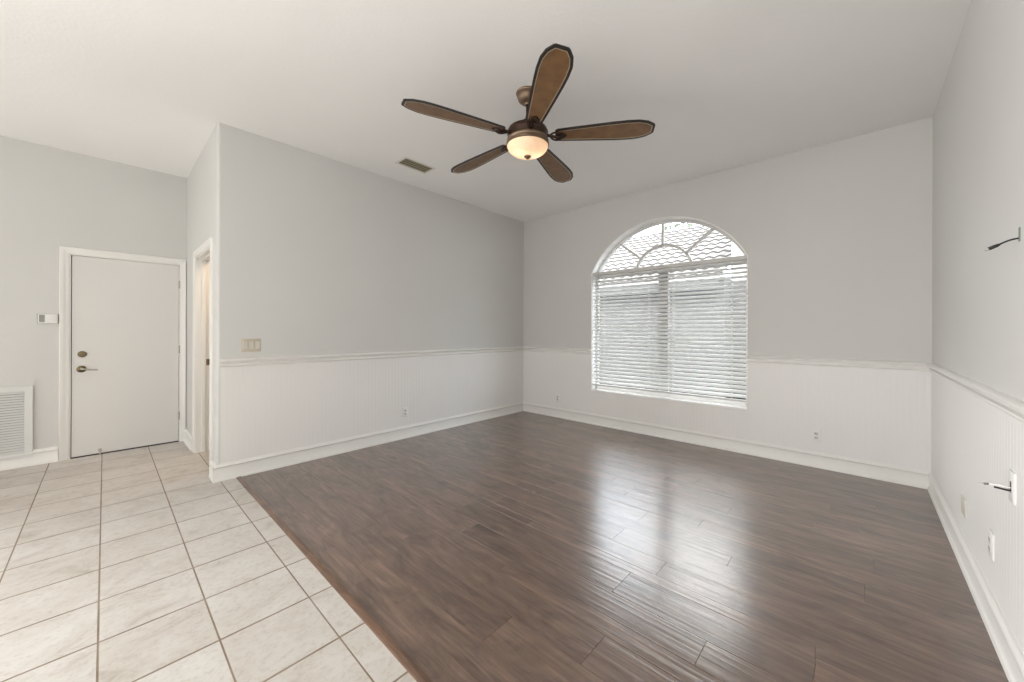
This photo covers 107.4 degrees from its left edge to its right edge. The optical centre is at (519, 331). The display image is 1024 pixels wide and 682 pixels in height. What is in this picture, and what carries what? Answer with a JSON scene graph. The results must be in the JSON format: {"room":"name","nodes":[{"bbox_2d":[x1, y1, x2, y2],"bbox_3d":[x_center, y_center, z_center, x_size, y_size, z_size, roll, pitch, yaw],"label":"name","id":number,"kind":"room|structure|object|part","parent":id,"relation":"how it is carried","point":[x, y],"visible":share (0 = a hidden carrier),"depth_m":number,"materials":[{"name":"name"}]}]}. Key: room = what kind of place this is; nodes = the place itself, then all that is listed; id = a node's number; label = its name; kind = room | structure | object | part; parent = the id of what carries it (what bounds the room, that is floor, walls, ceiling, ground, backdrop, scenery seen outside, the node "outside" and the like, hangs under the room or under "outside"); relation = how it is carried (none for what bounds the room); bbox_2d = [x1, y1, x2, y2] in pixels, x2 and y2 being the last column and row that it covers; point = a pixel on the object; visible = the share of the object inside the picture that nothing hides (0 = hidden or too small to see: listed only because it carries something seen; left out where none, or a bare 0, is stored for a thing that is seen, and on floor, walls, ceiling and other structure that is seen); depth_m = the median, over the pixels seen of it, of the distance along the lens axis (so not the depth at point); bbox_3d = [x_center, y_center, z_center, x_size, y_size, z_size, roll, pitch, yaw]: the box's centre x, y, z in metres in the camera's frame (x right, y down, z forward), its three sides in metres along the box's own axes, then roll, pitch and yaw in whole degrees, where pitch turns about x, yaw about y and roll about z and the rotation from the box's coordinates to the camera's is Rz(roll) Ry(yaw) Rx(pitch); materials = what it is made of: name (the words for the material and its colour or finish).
{"room":"empty living room","nodes":[
{"label":"empty living room","id":0,"kind":"room"},
{"bbox_2d":[0,135,186,460],"bbox_3d":[-4.105,-0.255,4.181,0.120,3.042,8.400,0,0,42],"label":"wall","id":1,"kind":"structure","parent":0,"point":[51,198],"depth_m":3.63,"materials":[{"name":"paint"}]},
{"bbox_2d":[0,386,32,460],"bbox_3d":[-4.823,0.846,3.288,0.020,0.667,0.698,0,0,42],"label":"air vent","id":2,"kind":"object","parent":1,"relation":"in","point":[16,403],"visible":1,"depth_m":3.48,"materials":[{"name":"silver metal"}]},
{"bbox_2d":[0,446,57,470],"bbox_3d":[-5.682,1.189,2.338,0.027,0.144,3.558,0,0,42],"label":"baseboard","id":3,"kind":"structure","parent":1,"relation":"attached to","point":[44,455],"depth_m":3.55,"materials":[{"name":"paint"}]},
{"bbox_2d":[37,314,58,322],"bbox_3d":[-4.524,-0.121,3.609,0.029,0.092,0.132,0,0,42],"label":"thermostat","id":4,"kind":"object","parent":1,"relation":"attached to","point":[41,318],"visible":1,"depth_m":3.60,"materials":[{"name":"grey plastic"}]},
{"bbox_2d":[59,246,186,460],"bbox_3d":[-4.200,0.228,4.043,0.167,2.116,0.947,0,0,42],"label":"door","id":5,"kind":"structure","parent":1,"relation":"in","point":[122,316],"depth_m":3.97,"materials":[{"name":"paint"}]},
{"bbox_3d":[-4.382,0.381,3.762,0.047,0.068,0.068,0,0,42],"label":"handle","id":6,"kind":"part","parent":5,"relation":"part of","materials":[{"name":"gold metal"}]},
{"bbox_3d":[-4.332,0.385,3.787,0.020,0.031,0.117,0,0,42],"label":"lever","id":7,"kind":"part","parent":5,"relation":"part of","materials":[{"name":"silver metal"}]},
{"bbox_2d":[186,128,214,460],"bbox_3d":[-3.213,-0.252,3.855,1.639,3.042,0.120,0,0,42],"label":"wall","id":8,"kind":"structure","parent":0,"point":[201,179],"depth_m":3.86,"materials":[{"name":"paint"}]},
{"bbox_2d":[183,428,215,480],"bbox_3d":[-3.223,1.197,3.761,1.759,0.144,0.027,0,0,42],"label":"baseboard","id":9,"kind":"structure","parent":8,"relation":"attached to","point":[188,436],"depth_m":4.06,"materials":[{"name":"paint"}]},
{"bbox_2d":[192,237,212,474],"bbox_3d":[-3.023,0.222,3.670,0.979,2.097,0.139,0,0,42],"label":"door","id":10,"kind":"structure","parent":8,"relation":"in","point":[202,372],"depth_m":3.92,"materials":[{"name":"paint"}]},
{"bbox_2d":[0,441,416,681],"bbox_3d":[-2.365,1.297,1.384,6.223,0.050,6.600,0,0,42],"label":"floor tile","id":11,"kind":"structure","parent":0,"point":[132,565],"depth_m":1.88,"materials":[{"name":"tile"}]},
{"bbox_2d":[214,122,523,464],"bbox_3d":[-1.292,-0.245,4.666,0.120,3.042,3.902,0,0,42],"label":"wall","id":12,"kind":"structure","parent":0,"point":[315,254],"depth_m":3.95,"materials":[{"name":"paint"}]},
{"bbox_2d":[241,339,260,351],"bbox_3d":[-2.392,0.125,3.355,0.012,0.116,0.146,0,0,42],"label":"light switch","id":13,"kind":"object","parent":12,"relation":"attached to","point":[247,345],"visible":1,"depth_m":3.35,"materials":[{"name":"beige plastic"}]},
{"bbox_2d":[212,402,522,482],"bbox_3d":[-1.251,1.204,4.606,0.027,0.144,3.929,0,0,42],"label":"baseboard","id":14,"kind":"structure","parent":12,"relation":"attached to","point":[244,467],"depth_m":3.94,"materials":[{"name":"paint"}]},
{"bbox_2d":[220,351,522,463],"bbox_3d":[-1.242,0.728,4.633,0.003,0.895,3.880,0,0,42],"label":"wainscoting","id":15,"kind":"structure","parent":12,"relation":"attached to","point":[265,409],"depth_m":3.98,"materials":[{"name":"paint"}]},
{"bbox_2d":[220,346,523,366],"bbox_3d":[-1.230,0.276,4.623,0.030,0.070,3.880,0,0,42],"label":"trim","id":16,"kind":"structure","parent":12,"relation":"attached to","point":[233,362],"depth_m":3.98,"materials":[{"name":"paint"}]},
{"bbox_2d":[402,407,407,416],"bbox_3d":[-1.364,0.968,4.489,0.009,0.116,0.072,0,0,42],"label":"power outlet","id":17,"kind":"object","parent":12,"relation":"attached to","point":[405,409],"visible":1,"depth_m":4.49,"materials":[{"name":"white plastic"}]},
{"bbox_2d":[0,0,971,221],"bbox_3d":[-1.724,-1.828,2.080,6.463,0.120,8.720,0,0,42],"label":"ceiling","id":18,"kind":"structure","parent":0,"point":[723,85],"depth_m":2.62,"materials":[{"name":"paint"}]},
{"bbox_2d":[395,156,435,173],"bbox_3d":[-1.106,-1.761,4.004,0.208,0.010,0.368,0,0,42],"label":"ceiling vent","id":19,"kind":"object","parent":18,"relation":"in","point":[407,162],"visible":1,"depth_m":3.99,"materials":[{"name":"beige metal"}]},
{"bbox_2d":[401,43,654,182],"bbox_3d":[0.015,-1.517,2.834,1.666,0.490,1.734,0,0,42],"label":"ceiling fan","id":20,"kind":"object","parent":18,"relation":"hanging from","point":[527,139],"visible":1,"depth_m":2.64,"materials":[{"name":"brown wood"}]},
{"bbox_3d":[-0.429,-1.434,2.524,0.664,0.004,0.160,0,9,-28],"label":"bead trim","id":21,"kind":"part","parent":20,"relation":"part of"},
{"bbox_3d":[-0.428,-1.438,2.523,0.696,0.010,0.192,0,9,-28],"label":"blade","id":22,"kind":"part","parent":20,"relation":"part of","materials":[{"name":"brown wood"}]},
{"bbox_3d":[-0.338,-1.438,3.167,0.696,0.010,0.192,0,10,44],"label":"blade","id":23,"kind":"part","parent":20,"relation":"part of","materials":[{"name":"brown wood"}]},
{"bbox_3d":[-0.337,-1.434,3.167,0.664,0.004,0.160,0,10,44],"label":"bead trim","id":24,"kind":"part","parent":20,"relation":"part of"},
{"bbox_3d":[-0.120,-1.431,2.686,0.154,0.037,0.093,0,0,-3],"label":"blade arm","id":25,"kind":"part","parent":20,"relation":"part of","materials":[{"name":"brown metal"}]},
{"bbox_3d":[0.059,-1.334,2.783,0.304,0.080,0.304,0,0,42],"label":"lamp shade","id":26,"kind":"part","parent":20,"relation":"part of","materials":[{"name":"white glass"}]},
{"bbox_3d":[0.096,-1.431,2.581,0.093,0.037,0.154,0,0,15],"label":"blade arm","id":27,"kind":"part","parent":20,"relation":"part of","materials":[{"name":"brown metal"}]},
{"bbox_3d":[0.155,-1.432,2.238,0.160,0.004,0.664,10,-2,-10],"label":"bead trim","id":28,"kind":"part","parent":20,"relation":"part of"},
{"bbox_3d":[0.156,-1.436,2.238,0.192,0.010,0.696,10,-2,-10],"label":"blade","id":29,"kind":"part","parent":20,"relation":"part of","materials":[{"name":"brown wood"}]},
{"bbox_3d":[0.302,-1.435,3.280,0.192,0.010,0.696,-10,-5,26],"label":"blade","id":30,"kind":"part","parent":20,"relation":"part of","materials":[{"name":"brown wood"}]},
{"bbox_3d":[0.303,-1.431,3.279,0.160,0.004,0.664,-10,-5,26],"label":"bead trim","id":31,"kind":"part","parent":20,"relation":"part of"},
{"bbox_3d":[0.263,-1.430,2.755,0.154,0.037,0.093,0,0,33],"label":"blade arm","id":32,"kind":"part","parent":20,"relation":"part of","materials":[{"name":"brown metal"}]},
{"bbox_3d":[0.608,-1.435,2.706,0.696,0.010,0.192,0,-9,8],"label":"blade","id":33,"kind":"part","parent":20,"relation":"part of","materials":[{"name":"brown wood"}]},
{"bbox_3d":[0.607,-1.431,2.705,0.664,0.004,0.160,0,-9,8],"label":"bead trim","id":34,"kind":"part","parent":20,"relation":"part of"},
{"bbox_2d":[242,411,1008,681],"bbox_3d":[0.445,1.306,3.174,4.464,0.050,3.772,0,0,42],"label":"floor","id":35,"kind":"structure","parent":0,"point":[523,546],"depth_m":2.12,"materials":[{"name":"brown wood"}]},
{"bbox_2d":[237,476,431,681],"bbox_3d":[-0.803,1.275,1.784,4.446,0.010,0.036,0,0,42],"label":"trim","id":36,"kind":"structure","parent":35,"relation":"attached to","point":[382,635],"depth_m":1.78,"materials":[{"name":"brown wood"}]},
{"bbox_2d":[523,117,932,471],"bbox_3d":[1.663,-0.235,4.735,5.364,3.042,0.230,0,0,42],"label":"wall","id":37,"kind":"structure","parent":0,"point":[836,237],"depth_m":3.62,"materials":[{"name":"paint"}]},
{"bbox_2d":[556,394,559,401],"bbox_3d":[0.569,0.994,5.599,0.072,0.116,0.009,0,0,42],"label":"power outlet","id":38,"kind":"object","parent":37,"relation":"attached to","point":[557,395],"visible":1,"depth_m":5.59,"materials":[{"name":"white plastic"}]},
{"bbox_2d":[591,216,747,409],"bbox_3d":[1.757,-0.276,4.653,1.893,2.208,0.206,0,0,42],"label":"window","id":39,"kind":"structure","parent":37,"relation":"attached to","point":[630,233],"depth_m":4.69,"materials":[{"name":"grey paint"}]},
{"bbox_3d":[1.724,0.819,4.622,1.889,0.018,0.121,0,0,42],"label":"sill","id":40,"kind":"part","parent":39,"relation":"part of","materials":[{"name":"paint"}]},
{"bbox_3d":[1.782,0.785,4.685,1.821,0.062,0.059,0,0,42],"label":"rail","id":41,"kind":"part","parent":39,"relation":"part of","materials":[{"name":"paint"}]},
{"bbox_2d":[593,255,746,401],"bbox_3d":[1.724,-0.028,4.617,1.867,1.560,0.074,0,0,42],"label":"blind","id":42,"kind":"object","parent":37,"relation":"attached to","point":[743,257],"visible":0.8,"depth_m":4.50,"materials":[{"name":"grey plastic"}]},
{"bbox_3d":[1.622,-0.009,4.719,0.004,1.500,0.045,0,0,42],"label":"ladder cord","id":43,"kind":"part","parent":42,"relation":"part of","materials":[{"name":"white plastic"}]},
{"bbox_3d":[1.726,0.742,4.622,1.859,0.020,0.052,0,0,42],"label":"rail","id":44,"kind":"part","parent":42,"relation":"part of","materials":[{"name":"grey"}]},
{"bbox_3d":[1.827,-0.033,4.487,0.016,1.491,0.015,0,0,42],"label":"lift cord","id":45,"kind":"part","parent":42,"relation":"part of","materials":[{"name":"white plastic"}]},
{"bbox_3d":[1.850,-0.008,4.512,0.004,1.500,0.045,0,0,42],"label":"ladder cord","id":46,"kind":"part","parent":42,"relation":"part of","materials":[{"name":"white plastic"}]},
{"bbox_3d":[2.311,-0.006,4.095,0.004,1.500,0.045,0,0,42],"label":"ladder cord","id":47,"kind":"part","parent":42,"relation":"part of","materials":[{"name":"white plastic"}]},
{"bbox_2d":[523,402,929,488],"bbox_3d":[1.703,1.214,4.562,4.464,0.144,0.027,0,0,42],"label":"baseboard","id":48,"kind":"structure","parent":37,"relation":"attached to","point":[863,468],"depth_m":3.88,"materials":[{"name":"paint"}]},
{"bbox_2d":[811,429,820,441],"bbox_3d":[2.812,0.991,3.565,0.072,0.116,0.009,0,0,42],"label":"power outlet","id":49,"kind":"object","parent":37,"relation":"attached to","point":[815,434],"visible":1,"depth_m":3.56,"materials":[{"name":"white plastic"}]},
{"bbox_2d":[932,0,1023,400],"bbox_3d":[0.594,-0.239,-0.080,0.120,3.042,8.400,0,0,42],"label":"wall","id":50,"kind":"structure","parent":0,"point":[978,191],"depth_m":1.80,"materials":[{"name":"paint"}]},
{"bbox_2d":[961,494,966,517],"bbox_3d":[2.466,0.970,2.087,0.006,0.100,0.104,0,0,42],"label":"blank plate","id":51,"kind":"object","parent":50,"relation":"attached to","point":[963,499],"visible":1,"depth_m":2.08,"materials":[{"name":"beige plastic"}]},
{"bbox_2d":[927,472,1023,681],"bbox_3d":[0.535,1.210,-0.030,0.027,0.144,8.400,0,0,42],"label":"baseboard","id":52,"kind":"structure","parent":50,"relation":"attached to","point":[1008,650],"depth_m":1.72,"materials":[{"name":"paint"}]},
{"bbox_2d":[927,363,1023,422],"bbox_3d":[0.537,0.282,-0.029,0.030,0.070,8.400,0,0,42],"label":"trim","id":53,"kind":"structure","parent":50,"relation":"attached to","point":[1012,406],"depth_m":1.68,"materials":[{"name":"paint"}]},
{"bbox_2d":[931,372,1023,653],"bbox_3d":[0.545,0.734,-0.038,0.003,0.895,8.400,0,0,42],"label":"wainscoting","id":54,"kind":"structure","parent":50,"relation":"attached to","point":[973,441],"depth_m":1.74,"materials":[{"name":"paint"}]},
{"bbox_2d":[988,529,993,560],"bbox_3d":[2.068,0.937,1.651,0.009,0.116,0.072,0,0,42],"label":"power outlet","id":55,"kind":"object","parent":50,"relation":"attached to","point":[990,533],"visible":1,"depth_m":1.64,"materials":[{"name":"white plastic"}]},
{"bbox_2d":[984,227,1020,250],"bbox_3d":[1.808,-0.343,1.410,0.086,0.077,0.014,0,0,44],"label":"cable","id":56,"kind":"object","parent":50,"relation":"attached to","point":[1019,228],"visible":1,"depth_m":1.40,"materials":[{"name":"grey plastic"}]},
{"bbox_3d":[1.819,-0.333,1.399,0.053,0.024,0.007,0,0,44],"label":"cord","id":57,"kind":"part","parent":56,"relation":"part of","materials":[{"name":"black rubber"}]},
{"bbox_2d":[1008,469,1015,505],"bbox_3d":[1.867,0.591,1.426,0.007,0.120,0.074,0,0,42],"label":"cable wall plate","id":58,"kind":"object","parent":50,"relation":"attached to","point":[1011,475],"visible":1,"depth_m":1.41,"materials":[{"name":"white plastic"}]},
{"bbox_2d":[978,482,1010,491],"bbox_3d":[1.838,0.600,1.455,0.008,0.019,0.084,0,0,-44],"label":"loose wire","id":59,"kind":"object","parent":58,"relation":"attached to","point":[996,485],"visible":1,"depth_m":1.45,"materials":[{"name":"black rubber"}]},
{"label":"outside","id":60,"kind":"structure","parent":0,"visible":0},
{"bbox_3d":[8.254,1.532,13.623,26.000,0.150,21.800,0,0,42],"label":"ground","id":61,"kind":"structure","parent":60,"visible":0},
{"bbox_2d":[599,225,745,396],"bbox_3d":[2.887,-1.048,11.788,14.500,4.675,5.740,0,0,42],"label":"neighbor house","id":62,"kind":"structure","parent":61,"relation":"on","point":[715,245],"depth_m":8.46,"materials":[{"name":"tile"}]},
{"bbox_2d":[659,223,704,232],"bbox_3d":[7.877,-2.375,16.000,3.882,7.366,3.804,0,0,42],"label":"tree","id":63,"kind":"structure","parent":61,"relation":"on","point":[678,225],"depth_m":16.03,"materials":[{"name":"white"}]}
]}

